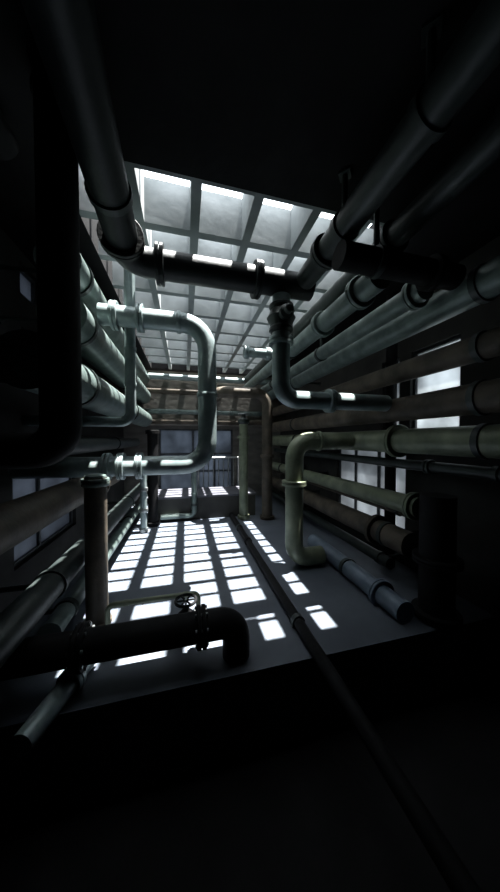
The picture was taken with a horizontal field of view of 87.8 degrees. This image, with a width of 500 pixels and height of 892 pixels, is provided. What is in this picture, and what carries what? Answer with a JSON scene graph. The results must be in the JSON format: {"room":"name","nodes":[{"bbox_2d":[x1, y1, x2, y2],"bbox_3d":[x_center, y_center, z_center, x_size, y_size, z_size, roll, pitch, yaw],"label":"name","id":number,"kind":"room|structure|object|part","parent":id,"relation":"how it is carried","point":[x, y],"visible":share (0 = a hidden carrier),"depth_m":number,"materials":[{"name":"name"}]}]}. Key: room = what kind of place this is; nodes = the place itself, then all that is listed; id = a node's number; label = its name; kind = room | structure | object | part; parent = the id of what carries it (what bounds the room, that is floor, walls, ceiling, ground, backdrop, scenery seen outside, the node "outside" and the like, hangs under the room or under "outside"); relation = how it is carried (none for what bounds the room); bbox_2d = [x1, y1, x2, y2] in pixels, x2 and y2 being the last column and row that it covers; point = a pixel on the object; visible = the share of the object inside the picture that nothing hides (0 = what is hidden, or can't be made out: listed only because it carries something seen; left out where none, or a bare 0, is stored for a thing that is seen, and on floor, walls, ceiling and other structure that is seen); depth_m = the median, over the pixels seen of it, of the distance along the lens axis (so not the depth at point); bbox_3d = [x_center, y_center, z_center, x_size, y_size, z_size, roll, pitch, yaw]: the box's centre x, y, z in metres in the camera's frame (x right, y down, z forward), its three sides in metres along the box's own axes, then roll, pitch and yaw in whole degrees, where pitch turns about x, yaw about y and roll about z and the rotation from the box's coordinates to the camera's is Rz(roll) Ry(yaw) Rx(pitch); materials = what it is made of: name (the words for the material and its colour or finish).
{"room":"industrial pipe room","nodes":[
{"label":"industrial pipe room","id":0,"kind":"room"},
{"bbox_2d":[0,227,123,612],"bbox_3d":[-2.075,0.127,2.139,0.150,3.750,8.650,0,1,-14],"label":"wall","id":1,"kind":"structure","parent":0,"point":[15,403],"depth_m":2.32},
{"bbox_2d":[20,266,35,305],"bbox_3d":[-2.161,-1.516,2.467,0.060,0.280,0.340,0,1,-14],"label":"window","id":2,"kind":"structure","parent":1,"relation":"in","point":[27,284],"depth_m":2.54,"materials":[{"name":"glass"}]},
{"bbox_3d":[-2.161,-1.516,2.467,0.008,0.260,0.320,0,1,-14],"label":"pane","id":3,"kind":"part","parent":2,"relation":"part of","materials":[{"name":"grey glass"}]},
{"bbox_2d":[0,56,81,468],"bbox_3d":[-1.278,-0.808,1.167,0.929,1.832,0.194,0,1,-14],"label":"pipe","id":4,"kind":"object","parent":1,"relation":"attached to","point":[56,165],"visible":0.81,"depth_m":1.19,"materials":[{"name":"black metal"}]},
{"bbox_2d":[13,478,72,567],"bbox_3d":[-2.239,0.626,2.826,0.060,0.860,1.300,0,1,-14],"label":"window","id":5,"kind":"structure","parent":1,"relation":"in","point":[26,548],"depth_m":2.66,"materials":[{"name":"glass"}]},
{"bbox_2d":[0,476,126,554],"bbox_3d":[-1.659,0.455,1.992,0.576,0.359,7.750,0,1,-14],"label":"pipe","id":6,"kind":"object","parent":1,"relation":"attached to","point":[22,517],"visible":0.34,"depth_m":1.66,"materials":[{"name":"metal"}]},
{"bbox_2d":[0,480,147,667],"bbox_3d":[-1.629,0.925,2.011,0.639,0.204,7.750,0,1,-14],"label":"pipe","id":7,"kind":"object","parent":1,"relation":"attached to","point":[20,617],"visible":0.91,"depth_m":1.59,"materials":[{"name":"metal"}]},
{"bbox_2d":[0,245,148,384],"bbox_3d":[-2.079,-1.457,3.819,0.669,0.344,3.920,0,1,-14],"label":"pipe","id":8,"kind":"object","parent":1,"relation":"attached to","point":[91,294],"visible":0.27,"depth_m":2.34,"materials":[{"name":"grey metal"}]},
{"bbox_2d":[9,432,139,454],"bbox_3d":[-2.098,-0.029,3.496,0.459,0.204,4.600,0,1,-14],"label":"pipe","id":9,"kind":"object","parent":1,"relation":"attached to","point":[86,444],"visible":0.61,"depth_m":3.17,"materials":[{"name":"metal"}]},
{"bbox_2d":[0,301,150,403],"bbox_3d":[-2.064,-1.057,3.831,0.699,0.364,3.920,0,1,-14],"label":"pipe","id":10,"kind":"object","parent":1,"relation":"attached to","point":[97,348],"visible":0.52,"depth_m":2.56,"materials":[{"name":"grey metal"}]},
{"bbox_2d":[0,329,151,426],"bbox_3d":[-1.992,-0.542,3.593,0.719,0.364,4.440,0,1,-14],"label":"pipe","id":11,"kind":"object","parent":1,"relation":"attached to","point":[18,348],"visible":0.49,"depth_m":1.50,"materials":[{"name":"grey metal"}]},
{"bbox_2d":[21,269,136,426],"bbox_3d":[-1.591,-0.970,2.467,0.954,1.566,0.113,0,1,-14],"label":"riser pipe","id":12,"kind":"object","parent":1,"relation":"attached to","point":[130,384],"visible":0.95,"depth_m":2.52,"materials":[{"name":"grey metal"}]},
{"bbox_2d":[38,494,147,634],"bbox_3d":[-2.059,1.186,3.713,0.627,0.160,4.250,0,1,-14],"label":"pipe","id":13,"kind":"object","parent":1,"relation":"attached to","point":[66,609],"visible":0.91,"depth_m":1.98,"materials":[{"name":"grey metal"}]},
{"bbox_2d":[8,300,217,479],"bbox_3d":[-1.173,-0.505,2.427,1.741,1.644,0.254,0,1,-14],"label":"u-pipe","id":14,"kind":"object","parent":1,"relation":"attached to","point":[114,315],"visible":0.96,"depth_m":2.44,"materials":[{"name":"grey metal"}]},
{"bbox_2d":[118,387,277,398],"bbox_3d":[-0.988,-1.282,6.250,3.964,0.148,0.150,0,1,-14],"label":"pipe","id":15,"kind":"object","parent":1,"relation":"attached to","point":[154,390],"visible":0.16,"depth_m":5.98,"materials":[{"name":"metal"}]},
{"bbox_2d":[131,418,283,424],"bbox_3d":[-0.988,-0.582,6.266,3.964,0.139,0.140,0,1,-14],"label":"pipe","id":16,"kind":"object","parent":1,"relation":"attached to","point":[154,420],"visible":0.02,"depth_m":6.12,"materials":[{"name":"metal"}]},
{"bbox_2d":[148,373,270,384],"bbox_3d":[-0.988,-1.602,6.243,3.964,0.139,0.140,0,1,-14],"label":"pipe","id":17,"kind":"object","parent":1,"relation":"attached to","point":[159,376],"visible":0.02,"depth_m":6.08,"materials":[{"name":"grey metal"}]},
{"bbox_2d":[142,408,286,416],"bbox_3d":[-0.988,-0.802,6.261,3.964,0.119,0.120,0,1,-14],"label":"pipe","id":18,"kind":"object","parent":1,"relation":"attached to","point":[150,411],"visible":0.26,"depth_m":6.13,"materials":[{"name":"grey metal"}]},
{"bbox_2d":[123,370,279,501],"bbox_3d":[-1.108,-0.253,6.754,4.270,3.200,0.150,0,1,-14],"label":"wall","id":19,"kind":"structure","parent":0,"point":[130,431],"depth_m":6.85,"materials":[{"name":"paint"}]},
{"bbox_2d":[159,429,232,488],"bbox_3d":[-1.363,0.358,6.699,1.840,1.580,0.060,0,1,-14],"label":"window","id":20,"kind":"structure","parent":19,"relation":"in","point":[172,442],"depth_m":6.65,"materials":[{"name":"glass"}]},
{"bbox_2d":[121,381,284,426],"bbox_3d":[-1.048,-1.008,6.499,3.970,1.000,0.300,0,1,-14],"label":"trim","id":21,"kind":"structure","parent":19,"relation":"attached to","point":[157,401],"depth_m":6.25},
{"bbox_2d":[0,494,495,829],"bbox_3d":[-0.483,1.828,4.303,4.270,0.850,5.300,0,1,-14],"label":"floor","id":22,"kind":"structure","parent":0,"point":[135,722],"depth_m":1.84,"materials":[{"name":"grey concrete"}]},
{"bbox_2d":[9,664,94,756],"bbox_3d":[-1.072,1.407,1.475,0.152,0.152,0.500,0,1,2],"label":"pipe","id":23,"kind":"object","parent":22,"relation":"on","point":[21,744],"visible":0.78,"depth_m":1.34,"materials":[{"name":"grey metal"}]},
{"bbox_2d":[80,473,112,625],"bbox_3d":[-1.252,0.838,2.119,0.220,1.228,0.220,0,1,-14],"label":"standpipe","id":24,"kind":"object","parent":22,"relation":"on","point":[94,485],"visible":0.84,"depth_m":2.05,"materials":[{"name":"brown metal"}]},
{"bbox_2d":[0,603,249,680],"bbox_3d":[-0.904,1.276,1.617,1.851,0.366,0.262,0,1,-14],"label":"pipe","id":25,"kind":"object","parent":22,"relation":"on","point":[72,651],"visible":1,"depth_m":1.59,"materials":[{"name":"black metal"}]},
{"bbox_2d":[139,475,147,532],"bbox_3d":[-1.732,0.834,4.226,0.138,1.140,0.138,0,1,-14],"label":"standpipe","id":26,"kind":"object","parent":22,"relation":"on","point":[143,488],"visible":0.74,"depth_m":4.19,"materials":[{"name":"grey metal"}]},
{"bbox_2d":[145,430,159,526],"bbox_3d":[-1.703,0.557,4.556,0.235,1.680,0.235,0,1,-14],"label":"standpipe","id":27,"kind":"object","parent":22,"relation":"on","point":[152,435],"visible":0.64,"depth_m":4.49,"materials":[{"name":"black metal"}]},
{"bbox_2d":[105,591,200,624],"bbox_3d":[-0.757,1.322,2.068,0.720,0.263,0.045,0,1,-14],"label":"rail","id":28,"kind":"object","parent":22,"relation":"on","point":[127,602],"visible":0.8,"depth_m":2.03,"materials":[{"name":"metal"}]},
{"bbox_2d":[174,593,197,612],"bbox_3d":[-0.480,1.301,1.951,0.172,0.310,0.172,0,1,-14],"label":"valve","id":29,"kind":"object","parent":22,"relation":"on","point":[185,608],"visible":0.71,"depth_m":1.94,"materials":[{"name":"black paint"}]},
{"bbox_2d":[158,495,254,521],"bbox_3d":[-0.971,1.174,5.352,2.020,0.410,0.800,0,1,-14],"label":"trim","id":30,"kind":"structure","parent":22,"relation":"on","point":[207,507],"depth_m":4.98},
{"bbox_2d":[160,471,197,519],"bbox_3d":[-1.304,0.791,4.785,0.662,1.100,0.124,0,1,-14],"label":"drain pipe","id":31,"kind":"object","parent":30,"relation":"attached to","point":[194,503],"visible":0.98,"depth_m":4.80,"materials":[{"name":"metal"}]},
{"bbox_2d":[147,486,255,499],"bbox_3d":[-0.971,0.949,5.349,2.060,0.040,0.835,0,1,-14],"label":"trim","id":32,"kind":"structure","parent":30,"relation":"on","point":[181,493],"depth_m":5.21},
{"bbox_2d":[197,456,238,487],"bbox_3d":[-0.752,0.809,6.223,0.992,1.101,0.044,0,1,-14],"label":"guard railing","id":33,"kind":"object","parent":22,"relation":"on","point":[237,457],"visible":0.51,"depth_m":6.22,"materials":[{"name":"metal"}]},
{"bbox_3d":[-1.213,0.822,6.108,0.042,1.080,0.044,0,1,-14],"label":"post","id":34,"kind":"part","parent":33,"relation":"part of","materials":[{"name":"metal"}]},
{"bbox_3d":[-0.752,0.279,6.211,0.950,0.042,0.044,0,1,-14],"label":"rail","id":35,"kind":"part","parent":33,"relation":"part of","materials":[{"name":"metal"}]},
{"bbox_3d":[-0.291,0.816,6.338,0.042,1.080,0.044,0,1,-14],"label":"post","id":36,"kind":"part","parent":33,"relation":"part of","materials":[{"name":"metal"}]},
{"bbox_2d":[237,424,249,519],"bbox_3d":[-0.122,0.488,4.950,0.235,1.800,0.235,0,1,-14],"label":"standpipe","id":37,"kind":"object","parent":22,"relation":"on","point":[243,437],"visible":1,"depth_m":4.88,"materials":[{"name":"metal"}]},
{"bbox_2d":[238,413,248,423],"bbox_3d":[-0.122,-0.515,4.928,0.226,0.200,0.226,0,1,-14],"label":"valve","id":38,"kind":"object","parent":37,"relation":"on","point":[243,420],"visible":0.98,"depth_m":4.85,"materials":[{"name":"paint"}]},
{"bbox_2d":[216,386,273,519],"bbox_3d":[-0.290,0.134,5.592,1.148,2.479,1.858,0,1,-14],"label":"pipe","id":39,"kind":"object","parent":22,"relation":"on","point":[224,391],"visible":0.95,"depth_m":4.83,"materials":[{"name":"metal"}]},
{"bbox_2d":[282,431,354,565],"bbox_3d":[0.805,0.622,3.123,0.880,1.603,0.290,0,1,-14],"label":"pipe","id":40,"kind":"object","parent":22,"relation":"on","point":[293,482],"visible":1,"depth_m":2.98,"materials":[{"name":"green metal"}]},
{"bbox_2d":[229,512,481,891],"bbox_3d":[0.386,1.403,2.077,0.116,0.116,6.180,0,1,-14],"label":"pipe","id":41,"kind":"object","parent":22,"relation":"on","point":[457,877],"visible":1,"depth_m":1.15,"materials":[{"name":"black metal"}]},
{"bbox_2d":[307,534,414,623],"bbox_3d":[1.079,1.342,2.888,0.248,0.248,1.580,0,1,-14],"label":"pipe","id":42,"kind":"object","parent":22,"relation":"on","point":[380,592],"visible":0.98,"depth_m":2.39,"materials":[{"name":"grey metal"}]},
{"bbox_2d":[384,292,397,566],"bbox_3d":[1.664,-0.168,3.072,0.136,3.197,0.136,0,1,-14],"label":"conduit","id":43,"kind":"object","parent":22,"relation":"on","point":[391,351],"visible":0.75,"depth_m":3.03,"materials":[{"name":"black metal"}]},
{"bbox_2d":[411,492,463,630],"bbox_3d":[1.571,0.931,2.188,0.359,1.040,0.359,0,1,-14],"label":"pipe","id":44,"kind":"object","parent":22,"relation":"on","point":[438,561],"visible":0.99,"depth_m":2.08,"materials":[{"name":"black metal"}]},
{"bbox_2d":[0,0,499,377],"bbox_3d":[-0.077,-1.984,2.591,4.270,0.450,8.650,0,1,-14],"label":"ceiling","id":45,"kind":"structure","parent":0,"point":[275,98],"depth_m":1.30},
{"bbox_2d":[21,0,315,301],"bbox_3d":[0.176,-1.466,0.398,1.650,0.482,3.858,0,1,-14],"label":"pipe","id":46,"kind":"object","parent":45,"relation":"attached to","point":[66,34],"visible":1,"depth_m":1.19,"materials":[{"name":"black metal"}]},
{"bbox_2d":[267,292,391,412],"bbox_3d":[0.752,-0.805,2.353,1.220,0.998,0.335,0,1,-14],"label":"pipe","id":47,"kind":"object","parent":46,"relation":"attached to","point":[281,317],"visible":1,"depth_m":2.24,"materials":[{"name":"grey metal"}]},
{"bbox_2d":[79,161,384,373],"bbox_3d":[-0.495,-2.014,4.120,2.580,0.440,4.800,0,1,-14],"label":"grid","id":48,"kind":"object","parent":45,"relation":"attached to","point":[192,219],"visible":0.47,"depth_m":2.41,"materials":[{"name":"painted metal"},{"name":"frosted glass"}]},
{"bbox_2d":[243,275,390,386],"bbox_3d":[0.373,-1.464,4.081,0.248,0.651,4.600,0,1,-14],"label":"ceiling pipe","id":49,"kind":"object","parent":48,"relation":"hanging from","point":[360,292],"visible":0.89,"depth_m":2.32,"materials":[{"name":"grey metal"}]},
{"bbox_2d":[243,346,271,360],"bbox_3d":[0.162,-1.250,3.518,0.495,0.166,0.166,0,1,-14],"label":"pipe","id":50,"kind":"object","parent":49,"relation":"attached to","point":[266,353],"visible":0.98,"depth_m":3.46,"materials":[{"name":"grey metal"}]},
{"bbox_2d":[260,283,433,391],"bbox_3d":[0.787,-1.466,4.200,0.235,0.654,4.570,0,1,-14],"label":"pipe","id":51,"kind":"object","parent":45,"relation":"hanging from","point":[410,298],"visible":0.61,"depth_m":2.52,"materials":[{"name":"grey metal"}]},
{"bbox_2d":[244,105,499,382],"bbox_3d":[0.872,-1.584,2.579,0.235,0.344,7.750,0,1,-14],"label":"ceiling pipe","id":52,"kind":"object","parent":45,"relation":"attached to","point":[482,151],"visible":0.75,"depth_m":1.53,"materials":[{"name":"metal"}]},
{"bbox_2d":[297,0,499,289],"bbox_3d":[0.909,-1.480,0.452,0.235,0.454,3.600,0,1,-14],"label":"ceiling pipe","id":53,"kind":"object","parent":45,"relation":"hanging from","point":[474,54],"visible":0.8,"depth_m":1.07,"materials":[{"name":"metal"}]},
{"bbox_2d":[332,207,466,291],"bbox_3d":[1.028,-1.423,1.772,0.950,0.630,0.226,0,1,-14],"label":"pipe","id":54,"kind":"object","parent":45,"relation":"attached to","point":[435,271],"visible":0.97,"depth_m":1.71,"materials":[{"name":"black metal"}]},
{"bbox_2d":[0,681,499,891],"bbox_3d":[0.566,2.173,0.114,4.270,0.250,3.350,0,1,-14],"label":"floor","id":55,"kind":"structure","parent":0,"point":[315,813],"depth_m":1.38,"materials":[{"name":"grey concrete"}]},
{"bbox_2d":[280,236,499,683],"bbox_3d":[1.922,0.104,3.138,0.150,3.750,8.650,0,1,-14],"label":"wall","id":56,"kind":"structure","parent":0,"point":[478,505],"depth_m":2.45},
{"bbox_2d":[272,490,402,568],"bbox_3d":[1.198,1.214,4.709,0.499,0.144,3.900,0,1,-14],"label":"pipe","id":57,"kind":"object","parent":56,"relation":"attached to","point":[379,557],"visible":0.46,"depth_m":3.33,"materials":[{"name":"metal"}]},
{"bbox_2d":[272,476,418,557],"bbox_3d":[1.169,0.897,4.540,0.633,0.331,4.200,0,1,-14],"label":"pipe","id":58,"kind":"object","parent":56,"relation":"attached to","point":[377,529],"visible":0.82,"depth_m":2.88,"materials":[{"name":"brown metal"}]},
{"bbox_2d":[272,461,418,519],"bbox_3d":[1.177,0.499,4.461,0.651,0.248,4.340,0,1,-14],"label":"pipe","id":59,"kind":"object","parent":56,"relation":"attached to","point":[408,504],"visible":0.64,"depth_m":2.85,"materials":[{"name":"metal"}]},
{"bbox_2d":[274,470,418,521],"bbox_3d":[1.292,0.657,4.566,0.379,0.104,4.200,0,1,-14],"label":"pipe","id":60,"kind":"object","parent":56,"relation":"attached to","point":[395,512],"visible":0.2,"depth_m":3.32,"materials":[{"name":"metal"}]},
{"bbox_2d":[338,449,405,528],"bbox_3d":[1.747,0.603,3.827,0.060,1.220,1.450,0,1,-14],"label":"window","id":61,"kind":"structure","parent":56,"relation":"in","point":[373,475],"depth_m":3.84,"materials":[{"name":"glass"}]},
{"bbox_2d":[267,255,499,399],"bbox_3d":[1.602,-1.163,2.772,0.629,0.264,7.750,0,1,-14],"label":"pipe","id":62,"kind":"object","parent":56,"relation":"attached to","point":[481,285],"visible":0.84,"depth_m":2.23,"materials":[{"name":"grey metal"}]},
{"bbox_2d":[272,327,499,416],"bbox_3d":[1.614,-0.723,2.784,0.604,0.214,7.750,0,1,-14],"label":"pipe","id":63,"kind":"object","parent":56,"relation":"attached to","point":[483,346],"visible":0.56,"depth_m":2.15,"materials":[{"name":"metal"}]},
{"bbox_2d":[272,423,499,459],"bbox_3d":[1.610,-0.053,2.799,0.613,0.331,7.750,0,1,-14],"label":"pipe","id":64,"kind":"object","parent":56,"relation":"attached to","point":[480,441],"visible":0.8,"depth_m":2.18,"materials":[{"name":"grey metal"}]},
{"bbox_2d":[272,378,499,431],"bbox_3d":[1.604,-0.363,2.790,0.624,0.254,7.750,0,1,-14],"label":"pipe","id":65,"kind":"object","parent":56,"relation":"attached to","point":[480,397],"visible":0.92,"depth_m":2.20,"materials":[{"name":"metal"}]},
{"bbox_2d":[274,448,499,482],"bbox_3d":[1.715,0.186,2.830,0.396,0.138,7.750,0,1,-14],"label":"pipe","id":66,"kind":"object","parent":56,"relation":"attached to","point":[428,466],"visible":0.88,"depth_m":2.43,"materials":[{"name":"metal"}]},
{"bbox_2d":[384,358,399,429],"bbox_3d":[1.861,-0.596,3.344,0.060,1.000,0.290,0,1,-14],"label":"window","id":67,"kind":"structure","parent":56,"relation":"in","point":[398,358],"depth_m":3.29,"materials":[{"name":"glass"}]},
{"bbox_3d":[1.861,-0.596,3.344,0.008,0.980,0.270,0,1,-14],"label":"pane","id":68,"kind":"part","parent":67,"relation":"part of","materials":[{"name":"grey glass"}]},
{"bbox_2d":[413,335,460,428],"bbox_3d":[2.004,-0.583,2.772,0.060,1.000,0.570,0,1,-14],"label":"window","id":69,"kind":"structure","parent":56,"relation":"in","point":[450,378],"depth_m":2.76,"materials":[{"name":"glass"}]}
]}

